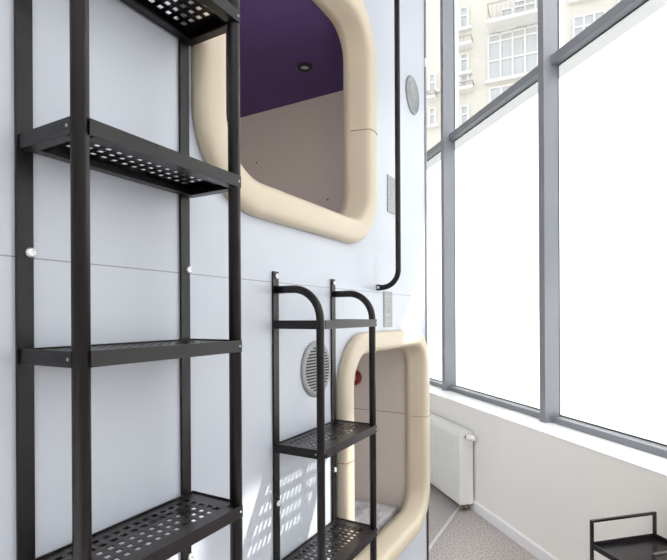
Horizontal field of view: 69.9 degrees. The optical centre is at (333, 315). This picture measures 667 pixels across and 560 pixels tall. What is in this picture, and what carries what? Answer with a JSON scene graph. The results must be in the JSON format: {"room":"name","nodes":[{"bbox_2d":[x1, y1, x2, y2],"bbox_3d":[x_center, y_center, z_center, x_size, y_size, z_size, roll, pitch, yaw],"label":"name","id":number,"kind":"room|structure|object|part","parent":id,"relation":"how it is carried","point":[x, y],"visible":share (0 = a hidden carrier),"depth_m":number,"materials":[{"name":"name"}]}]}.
{"room":"dormitory","nodes":[
{"label":"dormitory","id":0,"kind":"room"},
{"bbox_2d":[0,0,426,559],"bbox_3d":[-1.230,-1.194,-0.712,0.022,5.400,6.764,0,0,29],"label":"wall","id":1,"kind":"structure","parent":0,"point":[133,60],"depth_m":0.89,"materials":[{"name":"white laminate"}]},
{"bbox_2d":[191,0,376,243],"bbox_3d":[-0.999,-0.636,1.759,2.106,0.853,1.640,0,0,29],"label":"capsule","id":2,"kind":"object","parent":1,"relation":"attached to","point":[308,68],"visible":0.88,"depth_m":1.64,"materials":[{"name":"beige plastic"}]},
{"bbox_3d":[-1.043,-0.995,1.783,2.009,0.020,1.640,0,0,29],"label":"ceiling panel","id":3,"kind":"part","parent":2,"relation":"part of","materials":[{"name":"purple fabric"}]},
{"bbox_3d":[-0.637,-0.609,2.485,1.989,0.755,0.020,0,0,29],"label":"panel","id":4,"kind":"part","parent":2,"relation":"part of","materials":[{"name":"beige plastic"}]},
{"bbox_2d":[297,62,311,71],"bbox_3d":[-0.114,-0.985,1.889,0.060,0.009,0.060,0,0,0],"label":"recessed light","id":5,"kind":"object","parent":2,"relation":"on","point":[301,66],"depth_m":1.88,"materials":[{"name":"metal"}]},
{"bbox_2d":[301,341,330,396],"bbox_3d":[-0.047,0.150,1.361,0.008,0.160,0.160,0,0,29],"label":"air vent","id":6,"kind":"object","parent":1,"relation":"in","point":[308,364],"visible":0.6,"depth_m":1.33,"materials":[{"name":"grey plastic"}]},
{"bbox_2d":[337,329,429,559],"bbox_3d":[-0.797,0.504,2.110,2.106,1.040,1.344,0,0,29],"label":"capsule","id":7,"kind":"object","parent":1,"relation":"attached to","point":[402,355],"depth_m":2.14,"materials":[{"name":"beige plastic"}]},
{"bbox_3d":[0.096,0.293,2.284,0.076,0.076,0.020,0,0,29],"label":"emergency button","id":8,"kind":"part","parent":7,"relation":"part of","materials":[{"name":"red plastic"}]},
{"bbox_2d":[355,499,396,535],"bbox_3d":[-0.830,0.938,2.114,1.900,0.126,1.215,0,0,29],"label":"mattress","id":9,"kind":"object","parent":7,"relation":"on","point":[385,513],"visible":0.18,"depth_m":2.11,"materials":[{"name":"white fabric"}]},
{"bbox_3d":[-0.533,0.503,2.659,1.989,1.000,0.020,0,0,29],"label":"panel","id":10,"kind":"part","parent":7,"relation":"part of","materials":[{"name":"beige plastic"}]},
{"bbox_2d":[384,291,391,326],"bbox_3d":[0.209,-0.026,1.825,0.004,0.135,0.080,0,0,29],"label":"control panel","id":11,"kind":"object","parent":1,"relation":"attached to","point":[387,295],"visible":1,"depth_m":1.82,"materials":[{"name":"grey plastic"}]},
{"bbox_2d":[377,0,400,290],"bbox_3d":[0.197,-0.808,1.721,0.090,1.429,0.027,0,0,29],"label":"grab rail","id":12,"kind":"object","parent":1,"relation":"attached to","point":[396,277],"visible":1,"depth_m":1.70,"materials":[{"name":"metal"}]},
{"bbox_2d":[387,174,394,214],"bbox_3d":[0.227,-0.472,1.859,0.004,0.142,0.080,0,0,29],"label":"control panel","id":13,"kind":"object","parent":1,"relation":"attached to","point":[390,180],"visible":0.88,"depth_m":1.85,"materials":[{"name":"grey plastic"}]},
{"bbox_2d":[405,75,418,114],"bbox_3d":[0.344,-0.959,2.072,0.007,0.160,0.160,0,0,29],"label":"air vent","id":14,"kind":"object","parent":1,"relation":"attached to","point":[412,94],"visible":1,"depth_m":2.06,"materials":[{"name":"grey plastic"}]},
{"bbox_2d":[424,0,427,347],"bbox_3d":[0.426,-1.692,2.229,0.004,4.420,0.020,0,0,29],"label":"trim","id":15,"kind":"structure","parent":1,"relation":"attached to","point":[425,101],"depth_m":2.22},
{"bbox_2d":[427,504,428,559],"bbox_3d":[0.440,1.008,2.229,0.004,0.979,0.020,0,0,29],"label":"trim","id":16,"kind":"structure","parent":1,"relation":"attached to","point":[428,504],"depth_m":2.23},
{"bbox_2d":[429,483,538,559],"bbox_3d":[-1.230,1.532,1.236,6.400,0.050,10.200,0,0,-14],"label":"floor","id":17,"kind":"structure","parent":0,"point":[468,536],"depth_m":3.22,"materials":[{"name":"grey carpet"}]},
{"bbox_2d":[14,0,242,559],"bbox_3d":[-0.301,0.027,0.769,0.141,2.950,0.324,0,0,29],"label":"ladder","id":18,"kind":"object","parent":17,"relation":"on","point":[77,130],"visible":1,"depth_m":0.70,"materials":[{"name":"metal"}]},
{"bbox_3d":[-0.373,0.051,0.641,0.132,2.901,0.023,0,0,29],"label":"post","id":19,"kind":"part","parent":18,"relation":"part of","materials":[{"name":"black metal"}]},
{"bbox_3d":[-0.299,0.048,0.770,0.129,0.002,0.316,0,0,29],"label":"tread plate","id":20,"kind":"part","parent":18,"relation":"part of","materials":[{"name":"black metal"}]},
{"bbox_3d":[-0.300,-0.250,0.770,0.129,0.002,0.316,0,0,29],"label":"tread plate","id":21,"kind":"part","parent":18,"relation":"part of","materials":[{"name":"black metal"}]},
{"bbox_3d":[-0.297,0.348,0.770,0.129,0.002,0.316,0,0,29],"label":"tread plate","id":22,"kind":"part","parent":18,"relation":"part of","materials":[{"name":"black metal"}]},
{"bbox_3d":[-0.302,-0.550,0.770,0.129,0.002,0.316,0,0,29],"label":"tread plate","id":23,"kind":"part","parent":18,"relation":"part of","materials":[{"name":"black metal"}]},
{"bbox_3d":[-0.228,0.051,0.900,0.132,2.901,0.023,0,0,29],"label":"post","id":24,"kind":"part","parent":18,"relation":"part of","materials":[{"name":"black metal"}]},
{"bbox_2d":[272,271,377,559],"bbox_3d":[-0.008,0.694,1.283,0.146,1.612,0.317,0,0,29],"label":"ladder","id":25,"kind":"object","parent":17,"relation":"on","point":[319,449],"visible":1,"depth_m":1.22,"materials":[{"name":"metal"}]},
{"bbox_3d":[-0.079,0.713,1.155,0.137,1.576,0.019,0,0,29],"label":"post","id":26,"kind":"part","parent":25,"relation":"part of","materials":[{"name":"black metal"}]},
{"bbox_3d":[-0.008,0.319,1.282,0.134,0.002,0.310,0,0,29],"label":"tread plate","id":27,"kind":"part","parent":25,"relation":"part of","materials":[{"name":"black metal"}]},
{"bbox_3d":[-0.006,0.617,1.282,0.134,0.002,0.310,0,0,29],"label":"tread plate","id":28,"kind":"part","parent":25,"relation":"part of","materials":[{"name":"black metal"}]},
{"bbox_3d":[0.065,0.712,1.412,0.137,1.576,0.019,0,0,29],"label":"post","id":29,"kind":"part","parent":25,"relation":"part of","materials":[{"name":"black metal"}]},
{"bbox_2d":[429,505,459,550],"bbox_3d":[0.668,1.494,3.162,0.023,0.004,1.836,0,0,29],"label":"trim","id":30,"kind":"structure","parent":17,"relation":"on","point":[444,527],"depth_m":3.35,"materials":[{"name":"metal"}]},
{"bbox_2d":[590,511,666,559],"bbox_3d":[1.307,1.183,1.939,0.350,0.620,0.316,0,0,-14],"label":"tray table","id":31,"kind":"object","parent":17,"relation":"on","point":[653,546],"visible":1,"depth_m":2.04,"materials":[{"name":"black metal"}]},
{"bbox_3d":[1.108,1.187,2.044,0.012,0.603,0.012,0,0,-14],"label":"leg","id":32,"kind":"part","parent":31,"relation":"part of","materials":[{"name":"black metal"}]},
{"bbox_2d":[592,533,666,559],"bbox_3d":[1.306,0.981,1.939,0.346,0.022,0.310,0,0,-14],"label":"tray","id":33,"kind":"object","parent":31,"relation":"on","point":[639,547],"depth_m":2.04,"materials":[{"name":"black metal"}]},
{"bbox_3d":[1.432,1.185,2.125,0.012,0.603,0.012,0,0,-14],"label":"leg","id":34,"kind":"part","parent":31,"relation":"part of","materials":[{"name":"black metal"}]},
{"bbox_2d":[430,385,666,559],"bbox_3d":[1.695,1.097,1.970,0.366,0.789,10.000,0,0,-14],"label":"wall","id":35,"kind":"structure","parent":0,"point":[549,489],"depth_m":2.80,"materials":[{"name":"white paint"}]},
{"bbox_2d":[427,0,458,390],"bbox_3d":[0.946,-1.498,5.207,0.162,4.415,1.409,0,0,-14],"label":"window","id":36,"kind":"structure","parent":35,"relation":"attached to","point":[441,157],"depth_m":4.53,"materials":[{"name":"grey metal"}]},
{"bbox_3d":[0.950,0.686,5.234,0.064,0.040,1.352,0,0,-14],"label":"rail","id":37,"kind":"part","parent":36,"relation":"part of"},
{"bbox_2d":[430,413,475,510],"bbox_3d":[0.872,1.190,4.235,0.133,0.611,1.380,0,0,-14],"label":"radiator","id":38,"kind":"object","parent":35,"relation":"attached to","point":[451,444],"visible":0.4,"depth_m":3.75,"materials":[{"name":"white metal"}]},
{"bbox_3d":[0.804,1.166,4.265,0.018,0.550,1.288,0,0,-14],"label":"panel","id":39,"kind":"part","parent":38,"relation":"part of","materials":[{"name":"white metal"}]},
{"bbox_2d":[430,413,471,432],"bbox_3d":[0.854,0.887,4.278,0.112,0.005,1.289,0,0,-14],"label":"grille","id":40,"kind":"object","parent":38,"relation":"attached to","point":[441,422],"depth_m":3.89,"materials":[{"name":"white metal"}]},
{"bbox_3d":[1.042,0.924,3.604,0.046,0.046,0.072,0,0,-43],"label":"thermostat knob","id":41,"kind":"part","parent":38,"relation":"part of","materials":[{"name":"white plastic"}]},
{"bbox_2d":[449,0,563,422],"bbox_3d":[1.289,-1.499,3.840,0.162,4.415,1.409,0,0,-14],"label":"window","id":42,"kind":"structure","parent":35,"relation":"attached to","point":[507,250],"depth_m":3.65,"materials":[{"name":"grey metal"}]},
{"bbox_3d":[1.292,0.684,3.867,0.064,0.040,1.352,0,0,-14],"label":"rail","id":43,"kind":"part","parent":42,"relation":"part of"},
{"bbox_2d":[468,500,557,559],"bbox_3d":[1.515,1.453,1.924,0.013,0.078,10.000,0,0,-14],"label":"baseboard","id":44,"kind":"structure","parent":35,"relation":"attached to","point":[519,538],"depth_m":3.18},
{"bbox_2d":[551,0,666,458],"bbox_3d":[1.631,-1.501,2.473,0.162,4.415,1.409,0,0,-14],"label":"window","id":45,"kind":"structure","parent":35,"relation":"attached to","point":[613,73],"depth_m":2.72,"materials":[{"name":"grey metal"}]},
{"bbox_3d":[1.635,0.682,2.501,0.064,0.040,1.352,0,0,-14],"label":"rail","id":46,"kind":"part","parent":45,"relation":"part of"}
]}

